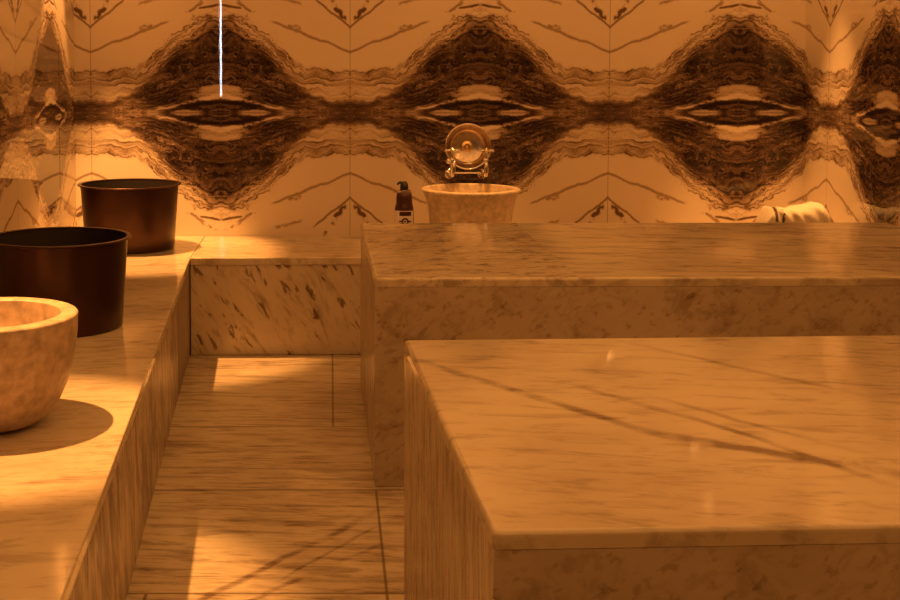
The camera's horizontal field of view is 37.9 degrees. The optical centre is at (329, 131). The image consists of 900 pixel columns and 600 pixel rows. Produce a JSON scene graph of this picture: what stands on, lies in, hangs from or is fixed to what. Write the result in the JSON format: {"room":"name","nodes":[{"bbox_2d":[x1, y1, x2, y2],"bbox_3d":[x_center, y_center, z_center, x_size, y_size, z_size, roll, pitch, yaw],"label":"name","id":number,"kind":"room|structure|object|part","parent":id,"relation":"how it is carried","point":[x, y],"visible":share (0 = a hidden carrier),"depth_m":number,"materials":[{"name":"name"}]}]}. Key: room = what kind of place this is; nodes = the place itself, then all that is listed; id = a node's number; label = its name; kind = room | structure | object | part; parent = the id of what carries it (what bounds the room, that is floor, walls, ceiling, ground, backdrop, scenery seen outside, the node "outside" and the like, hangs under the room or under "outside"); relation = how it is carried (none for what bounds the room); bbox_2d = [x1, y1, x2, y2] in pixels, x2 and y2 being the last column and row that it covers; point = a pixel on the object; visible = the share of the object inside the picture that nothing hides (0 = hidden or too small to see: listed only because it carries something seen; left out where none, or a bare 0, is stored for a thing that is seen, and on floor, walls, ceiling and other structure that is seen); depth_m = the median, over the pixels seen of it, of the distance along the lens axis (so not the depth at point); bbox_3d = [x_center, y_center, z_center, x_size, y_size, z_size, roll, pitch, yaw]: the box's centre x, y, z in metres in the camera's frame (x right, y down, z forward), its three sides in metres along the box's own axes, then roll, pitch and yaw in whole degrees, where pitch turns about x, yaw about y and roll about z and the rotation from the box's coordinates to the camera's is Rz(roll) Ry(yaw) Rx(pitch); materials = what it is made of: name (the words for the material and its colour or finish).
{"room":"spa","nodes":[
{"label":"spa","id":0,"kind":"room"},
{"bbox_2d":[0,0,76,231],"bbox_3d":[-1.206,0.019,1.930,0.120,2.200,7.830,0,4,0],"label":"wall","id":1,"kind":"structure","parent":0,"point":[38,142],"depth_m":5.08,"materials":[{"name":"stone"}]},
{"bbox_2d":[126,353,403,599],"bbox_3d":[0.492,1.167,2.002,3.516,0.100,8.070,0,4,0],"label":"floor","id":2,"kind":"structure","parent":0,"point":[265,489],"depth_m":3.64,"materials":[{"name":"stone"}]},
{"bbox_2d":[0,236,203,599],"bbox_3d":[-0.707,0.886,2.479,0.876,0.399,6.838,0,4,0],"label":"bench","id":3,"kind":"object","parent":2,"relation":"on","point":[78,482],"visible":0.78,"depth_m":2.89,"materials":[{"name":"beige stone"}]},
{"bbox_2d":[0,297,77,432],"bbox_3d":[-0.765,0.532,2.919,0.396,0.252,0.396,0,4,0],"label":"stone bowl","id":4,"kind":"object","parent":3,"relation":"on","point":[38,336],"visible":1,"depth_m":2.81,"materials":[{"name":"beige stone"}]},
{"bbox_2d":[0,226,131,337],"bbox_3d":[-0.822,0.455,3.956,0.436,0.276,0.436,2,4,27],"label":"bucket","id":5,"kind":"object","parent":3,"relation":"on","point":[84,268],"visible":0.8,"depth_m":3.80,"materials":[{"name":"brown metal"}]},
{"bbox_3d":[-0.363,1.013,0.695,0.020,0.369,3.264,0,4,-3],"label":"panel","id":6,"kind":"part","parent":3,"relation":"part of","materials":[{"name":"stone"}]},
{"bbox_2d":[77,178,180,253],"bbox_3d":[-0.850,0.356,5.523,0.436,0.276,0.436,0,4,0],"label":"bucket","id":7,"kind":"object","parent":3,"relation":"on","point":[146,208],"visible":0.84,"depth_m":5.36,"materials":[{"name":"brown metal"}]},
{"bbox_3d":[-0.512,0.818,3.796,0.020,0.369,2.953,0,4,-3],"label":"panel","id":8,"kind":"part","parent":3,"relation":"part of","materials":[{"name":"stone"}]},
{"bbox_2d":[190,236,360,354],"bbox_3d":[0.781,0.690,5.582,2.694,0.399,0.620,0,4,0],"label":"marble ledge","id":9,"kind":"object","parent":2,"relation":"on","point":[251,295],"visible":0.21,"depth_m":5.29,"materials":[{"name":"beige stone"}]},
{"bbox_2d":[394,181,413,222],"bbox_3d":[0.313,0.351,5.492,0.081,0.289,0.083,0,4,0],"label":"soap bottle","id":10,"kind":"object","parent":9,"relation":"on","point":[404,211],"visible":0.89,"depth_m":5.46,"materials":[{"name":"red plastic"}]},
{"bbox_2d":[399,208,410,222],"bbox_3d":[0.316,0.355,5.457,0.051,0.072,0.012,0,4,0],"label":"label","id":11,"kind":"object","parent":10,"relation":"attached to","point":[404,213],"depth_m":5.45,"materials":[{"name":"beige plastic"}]},
{"bbox_2d":[421,183,520,222],"bbox_3d":[0.603,0.365,5.579,0.425,0.250,0.425,0,4,0],"label":"stone basin","id":12,"kind":"object","parent":9,"relation":"on","point":[453,202],"visible":0.62,"depth_m":5.43,"materials":[{"name":"beige stone"}]},
{"bbox_2d":[755,202,833,222],"bbox_3d":[1.959,0.396,5.455,0.318,0.202,0.203,0,4,0],"label":"towel","id":13,"kind":"object","parent":9,"relation":"on","point":[809,212],"visible":0.27,"depth_m":5.38,"materials":[{"name":"beige fabric"}]},
{"bbox_2d":[360,222,899,486],"bbox_3d":[1.100,0.673,4.267,1.960,0.599,1.165,0,4,-1],"label":"stone platform","id":14,"kind":"object","parent":2,"relation":"on","point":[419,281],"visible":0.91,"depth_m":3.68,"materials":[{"name":"stone"}]},
{"bbox_3d":[1.093,0.650,4.839,1.958,0.574,0.020,0,4,-1],"label":"panel","id":15,"kind":"part","parent":14,"relation":"part of","materials":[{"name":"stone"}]},
{"bbox_3d":[0.131,0.686,4.256,0.020,0.574,1.122,0,4,-1],"label":"panel","id":16,"kind":"part","parent":14,"relation":"part of","materials":[{"name":"stone"}]},
{"bbox_2d":[404,335,899,599],"bbox_3d":[1.120,0.792,2.366,1.860,0.599,1.150,0,4,-3],"label":"stone platform","id":17,"kind":"object","parent":2,"relation":"on","point":[697,468],"visible":1,"depth_m":2.06,"materials":[{"name":"stone"}]},
{"bbox_3d":[1.094,0.770,2.929,1.858,0.574,0.020,0,4,-3],"label":"panel","id":18,"kind":"part","parent":17,"relation":"part of","materials":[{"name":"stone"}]},
{"bbox_3d":[0.201,0.808,2.324,0.020,0.574,1.107,0,4,-3],"label":"panel","id":19,"kind":"part","parent":17,"relation":"part of","materials":[{"name":"stone"}]},
{"bbox_3d":[1.145,0.841,1.804,1.858,0.574,0.020,0,4,-3],"label":"panel","id":20,"kind":"part","parent":17,"relation":"part of","materials":[{"name":"stone"}]},
{"bbox_2d":[74,0,805,236],"bbox_3d":[0.492,-0.231,5.897,3.516,2.200,0.120,0,4,0],"label":"wall","id":21,"kind":"structure","parent":0,"point":[270,117],"depth_m":5.84,"materials":[{"name":"stone"}]},
{"bbox_2d":[444,148,494,178],"bbox_3d":[0.613,0.142,5.766,0.222,0.151,0.189,0,4,0],"label":"mixer tap","id":22,"kind":"object","parent":21,"relation":"attached to","point":[449,173],"visible":1,"depth_m":5.71,"materials":[{"name":"silver metal"}]},
{"bbox_3d":[0.539,0.095,5.715,0.057,0.051,0.057,4,5,45],"label":"cross handle","id":23,"kind":"part","parent":22,"relation":"part of","materials":[{"name":"silver metal"}]},
{"bbox_3d":[0.541,0.151,5.694,0.020,0.058,0.044,0,4,-6],"label":"spout","id":24,"kind":"part","parent":22,"relation":"part of","materials":[{"name":"silver metal"}]},
{"bbox_2d":[445,123,491,169],"bbox_3d":[0.613,0.064,5.789,0.207,0.207,0.067,0,4,0],"label":"metal bowl","id":25,"kind":"object","parent":22,"relation":"on","point":[467,137],"visible":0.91,"depth_m":5.81,"materials":[{"name":"metal"}]},
{"bbox_3d":[0.685,0.151,5.694,0.020,0.058,0.044,0,4,6],"label":"spout","id":26,"kind":"part","parent":22,"relation":"part of","materials":[{"name":"silver metal"}]},
{"bbox_3d":[0.687,0.095,5.715,0.057,0.051,0.057,4,5,45],"label":"cross handle","id":27,"kind":"part","parent":22,"relation":"part of","materials":[{"name":"silver metal"}]},
{"bbox_2d":[802,0,899,226],"bbox_3d":[2.190,0.019,1.930,0.120,2.200,7.830,0,4,0],"label":"wall","id":28,"kind":"structure","parent":0,"point":[851,163],"depth_m":5.29,"materials":[{"name":"stone"}]}
]}

